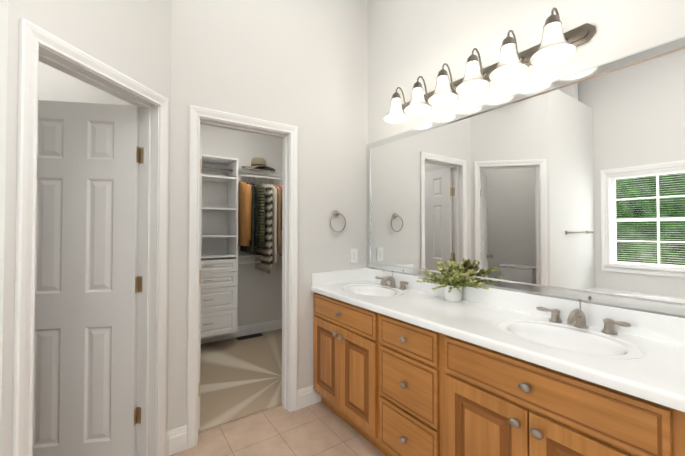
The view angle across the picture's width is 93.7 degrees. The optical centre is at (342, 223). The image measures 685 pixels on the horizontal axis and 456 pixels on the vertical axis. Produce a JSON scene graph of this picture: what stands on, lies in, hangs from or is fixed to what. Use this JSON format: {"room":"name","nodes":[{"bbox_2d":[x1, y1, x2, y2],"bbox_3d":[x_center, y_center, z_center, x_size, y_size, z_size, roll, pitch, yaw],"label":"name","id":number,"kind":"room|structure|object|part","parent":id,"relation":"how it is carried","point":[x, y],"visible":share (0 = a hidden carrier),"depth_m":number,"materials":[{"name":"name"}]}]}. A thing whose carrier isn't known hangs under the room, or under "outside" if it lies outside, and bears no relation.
{"room":"bathroom","nodes":[
{"label":"bathroom","id":0,"kind":"room"},
{"bbox_2d":[0,0,7,455],"bbox_3d":[-1.770,-0.117,0.755,1.400,2.880,0.120,1,-1,-35],"label":"wall","id":1,"kind":"structure","parent":0,"point":[3,50],"depth_m":1.10,"materials":[{"name":"paint"}]},
{"bbox_2d":[1,0,171,455],"bbox_3d":[-1.147,-0.415,1.513,0.120,3.500,0.800,0,-1,10],"label":"wall","id":2,"kind":"structure","parent":0,"point":[131,39],"depth_m":1.38,"materials":[{"name":"paint"}]},
{"bbox_2d":[33,100,143,455],"bbox_3d":[-1.447,0.337,1.763,0.585,1.989,0.328,1,-1,-35],"label":"room door","id":3,"kind":"structure","parent":2,"relation":"in","point":[88,279],"depth_m":1.73,"materials":[{"name":"white wood"}]},
{"bbox_2d":[12,18,168,455],"bbox_3d":[-1.147,0.304,1.500,0.156,2.062,0.731,0,-1,10],"label":"door frame","id":4,"kind":"structure","parent":2,"relation":"attached to","point":[37,44],"depth_m":1.55,"materials":[{"name":"white wood"}]},
{"bbox_2d":[166,431,168,455],"bbox_3d":[-1.081,1.267,1.474,0.014,0.135,0.800,0,-1,10],"label":"baseboard","id":5,"kind":"structure","parent":2,"relation":"attached to","point":[167,443],"depth_m":1.85,"materials":[{"name":"white wood"}]},
{"bbox_2d":[38,61,134,105],"bbox_3d":[-2.306,-0.404,2.220,1.620,3.500,0.120,1,-1,-35],"label":"wall","id":6,"kind":"structure","parent":0,"point":[54,84],"depth_m":2.35,"materials":[{"name":"paint"}]},
{"bbox_2d":[198,329,281,432],"bbox_3d":[-0.534,1.359,3.356,2.380,0.012,1.682,1,-1,-35],"label":"floor carpet","id":7,"kind":"object","parent":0,"point":[240,379],"visible":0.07,"depth_m":2.79,"materials":[{"name":"beige carpet"}]},
{"bbox_2d":[236,333,262,339],"bbox_3d":[-1.122,1.358,3.872,0.300,0.007,0.105,1,-1,-35],"label":"floor air vent","id":8,"kind":"object","parent":7,"relation":"on","point":[248,336],"visible":1,"depth_m":3.87,"materials":[{"name":"grey metal"}]},
{"bbox_2d":[200,124,282,325],"bbox_3d":[-1.047,-0.373,4.125,2.620,3.500,0.120,1,-1,-35],"label":"wall","id":9,"kind":"structure","parent":0,"point":[259,297],"depth_m":4.00,"materials":[{"name":"paint"}]},
{"bbox_2d":[201,154,238,338],"bbox_3d":[-1.495,0.232,3.485,0.625,1.910,0.400,1,-1,-35],"label":"shelving unit","id":10,"kind":"object","parent":9,"relation":"attached to","point":[219,270],"visible":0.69,"depth_m":3.53,"materials":[{"name":"white wood"}]},
{"bbox_3d":[-1.401,0.447,3.345,0.581,0.135,0.018,1,-1,-35],"label":"drawer","id":11,"kind":"part","parent":10,"relation":"part of","materials":[{"name":"white wood"}]},
{"bbox_3d":[-1.401,0.596,3.342,0.581,0.150,0.018,1,-1,-35],"label":"drawer","id":12,"kind":"part","parent":10,"relation":"part of","materials":[{"name":"white wood"}]},
{"bbox_3d":[-1.401,0.798,3.339,0.581,0.242,0.018,1,-1,-35],"label":"drawer","id":13,"kind":"part","parent":10,"relation":"part of","materials":[{"name":"white wood"}]},
{"bbox_3d":[-1.401,1.045,3.335,0.581,0.240,0.018,1,-1,-35],"label":"drawer","id":14,"kind":"part","parent":10,"relation":"part of","materials":[{"name":"white wood"}]},
{"bbox_2d":[201,319,281,343],"bbox_3d":[-1.009,1.309,4.043,2.380,0.135,0.014,1,-1,-35],"label":"baseboard","id":15,"kind":"structure","parent":9,"relation":"attached to","point":[250,329],"depth_m":3.95,"materials":[{"name":"white wood"}]},
{"bbox_2d":[238,254,261,263],"bbox_3d":[-1.143,0.413,3.780,0.289,0.088,0.309,1,-1,-35],"label":"wire closet shelf","id":16,"kind":"object","parent":9,"relation":"attached to","point":[248,256],"visible":0.77,"depth_m":3.71,"materials":[{"name":"white metal"}]},
{"bbox_2d":[238,167,281,179],"bbox_3d":[-0.607,-0.472,4.167,1.594,0.305,0.311,1,-1,-35],"label":"wire closet shelf","id":17,"kind":"object","parent":9,"relation":"attached to","point":[258,172],"visible":0.4,"depth_m":3.79,"materials":[{"name":"white metal"}]},
{"bbox_2d":[242,157,274,172],"bbox_3d":[-1.015,-0.715,3.891,0.396,0.167,0.396,-1,-1,30],"label":"sun hat","id":18,"kind":"object","parent":17,"relation":"on","point":[258,163],"visible":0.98,"depth_m":3.83,"materials":[{"name":"beige fabric"}]},
{"bbox_2d":[238,174,281,274],"bbox_3d":[-0.827,0.015,3.876,0.891,1.171,0.594,1,-1,-35],"label":"hanging clothes","id":19,"kind":"object","parent":17,"relation":"hanging from","point":[259,219],"visible":0.54,"depth_m":3.59,"materials":[{"name":"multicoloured fabric"}]},
{"bbox_2d":[168,0,367,430],"bbox_3d":[0.011,-0.396,2.681,2.584,3.500,0.120,1,-1,-35],"label":"wall","id":20,"kind":"structure","parent":0,"point":[302,65],"depth_m":2.37,"materials":[{"name":"paint"}]},
{"bbox_2d":[198,125,201,429],"bbox_3d":[-1.107,0.345,2.317,0.177,1.989,0.642,1,-1,-35],"label":"closet door","id":21,"kind":"structure","parent":20,"relation":"in","point":[200,274],"depth_m":2.10,"materials":[{"name":"white wood"}]},
{"bbox_2d":[187,105,297,448],"bbox_3d":[-0.669,0.315,2.198,0.729,2.062,0.156,1,-1,-35],"label":"door frame","id":22,"kind":"structure","parent":20,"relation":"attached to","point":[198,116],"depth_m":2.23,"materials":[{"name":"white wood"}]},
{"bbox_2d":[168,385,321,454],"bbox_3d":[-0.587,1.278,2.158,1.036,0.135,0.014,1,-1,-35],"label":"baseboard","id":23,"kind":"structure","parent":20,"relation":"attached to","point":[308,396],"depth_m":1.91,"materials":[{"name":"white wood"}]},
{"bbox_2d":[330,211,345,231],"bbox_3d":[-0.041,-0.019,2.540,0.154,0.175,0.042,1,-1,-35],"label":"towel ring","id":24,"kind":"object","parent":20,"relation":"attached to","point":[336,213],"visible":1,"depth_m":2.54,"materials":[{"name":"silver metal"}]},
{"bbox_2d":[350,249,357,262],"bbox_3d":[0.096,0.264,2.650,0.070,0.116,0.007,1,-1,-35],"label":"electrical outlet","id":25,"kind":"object","parent":20,"relation":"attached to","point":[353,255],"visible":1,"depth_m":2.65,"materials":[{"name":"white plastic"}]},
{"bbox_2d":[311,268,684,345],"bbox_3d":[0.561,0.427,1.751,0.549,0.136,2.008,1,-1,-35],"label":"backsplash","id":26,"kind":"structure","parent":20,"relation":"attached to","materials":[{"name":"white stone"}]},
{"bbox_2d":[169,401,384,455],"bbox_3d":[0.036,1.349,0.820,4.830,0.050,7.100,1,-1,-35],"label":"floor","id":27,"kind":"structure","parent":0,"point":[321,428],"depth_m":2.02,"materials":[{"name":"beige tile"}]},
{"bbox_2d":[311,268,684,455],"bbox_3d":[0.551,0.837,1.738,0.572,1.004,2.008,1,-1,-35],"label":"bathroom vanity","id":28,"kind":"object","parent":27,"relation":"on","point":[406,365],"visible":1,"depth_m":1.38,"materials":[{"name":"brown wood"}]},
{"bbox_3d":[-0.110,0.954,2.262,0.020,0.536,0.351,1,-1,-35],"label":"door","id":29,"kind":"part","parent":28,"relation":"part of","materials":[{"name":"brown wood"}]},
{"bbox_3d":[-0.009,0.592,2.121,0.020,0.153,0.707,1,-1,-35],"label":"drawer","id":30,"kind":"part","parent":28,"relation":"part of","materials":[{"name":"brown wood"}]},
{"bbox_3d":[0.093,0.950,1.969,0.020,0.536,0.351,1,-1,-35],"label":"door","id":31,"kind":"part","parent":28,"relation":"part of","materials":[{"name":"brown wood"}]},
{"bbox_2d":[375,270,408,289],"bbox_3d":[0.337,0.407,2.363,0.148,0.124,0.349,1,-1,-35],"label":"faucet","id":32,"kind":"object","parent":28,"relation":"on","point":[391,280],"depth_m":2.38,"materials":[{"name":"silver metal"}]},
{"bbox_3d":[0.327,0.810,1.633,0.020,0.269,0.392,1,-1,-35],"label":"drawer","id":33,"kind":"part","parent":28,"relation":"part of","materials":[{"name":"brown wood"}]},
{"bbox_3d":[0.327,0.585,1.637,0.020,0.153,0.392,1,-1,-35],"label":"drawer","id":34,"kind":"part","parent":28,"relation":"part of","materials":[{"name":"brown wood"}]},
{"bbox_3d":[0.327,1.086,1.628,0.020,0.252,0.392,1,-1,-35],"label":"drawer","id":35,"kind":"part","parent":28,"relation":"part of","materials":[{"name":"brown wood"}]},
{"bbox_2d":[417,259,488,301],"bbox_3d":[0.625,0.341,1.911,0.210,0.240,0.444,1,-1,-35],"label":"plant","id":36,"kind":"object","parent":28,"relation":"on","point":[453,279],"visible":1,"depth_m":1.90,"materials":[{"name":"green plant"}]},
{"bbox_3d":[0.666,0.415,1.941,0.105,0.093,0.105,1,-1,-35],"label":"pot","id":37,"kind":"part","parent":36,"relation":"part of","materials":[{"name":"white ceramic"}]},
{"bbox_3d":[0.563,0.939,1.290,0.020,0.536,0.357,1,-1,-35],"label":"door","id":38,"kind":"part","parent":28,"relation":"part of","materials":[{"name":"brown wood"}]},
{"bbox_3d":[0.666,0.577,1.147,0.020,0.153,0.720,1,-1,-35],"label":"drawer","id":39,"kind":"part","parent":28,"relation":"part of","materials":[{"name":"brown wood"}]},
{"bbox_3d":[0.769,0.934,0.992,0.020,0.536,0.357,1,-1,-35],"label":"door","id":40,"kind":"part","parent":28,"relation":"part of","materials":[{"name":"brown wood"}]},
{"bbox_2d":[536,299,630,334],"bbox_3d":[1.012,0.391,1.388,0.148,0.124,0.349,1,-1,-35],"label":"faucet","id":41,"kind":"object","parent":28,"relation":"on","point":[575,323],"depth_m":1.39,"materials":[{"name":"silver metal"}]},
{"bbox_2d":[367,0,684,317],"bbox_3d":[1.572,-0.425,0.897,0.120,3.500,4.830,1,-1,-35],"label":"wall","id":42,"kind":"structure","parent":0,"point":[410,42],"depth_m":1.91,"materials":[{"name":"paint"}]},
{"bbox_2d":[383,7,595,122],"bbox_3d":[0.684,-0.865,1.877,0.229,0.239,1.240,1,-1,-35],"label":"wall lamp","id":43,"kind":"object","parent":42,"relation":"attached to","point":[556,45],"visible":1,"depth_m":1.68,"materials":[{"name":"white glass"}]},
{"bbox_2d":[367,36,684,316],"bbox_3d":[0.783,-0.167,1.913,0.011,1.053,2.004,1,-1,-35],"label":"vanity mirror","id":44,"kind":"object","parent":42,"relation":"attached to","point":[571,186],"visible":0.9,"depth_m":1.55,"materials":[{"name":"clear glass"}]}
]}

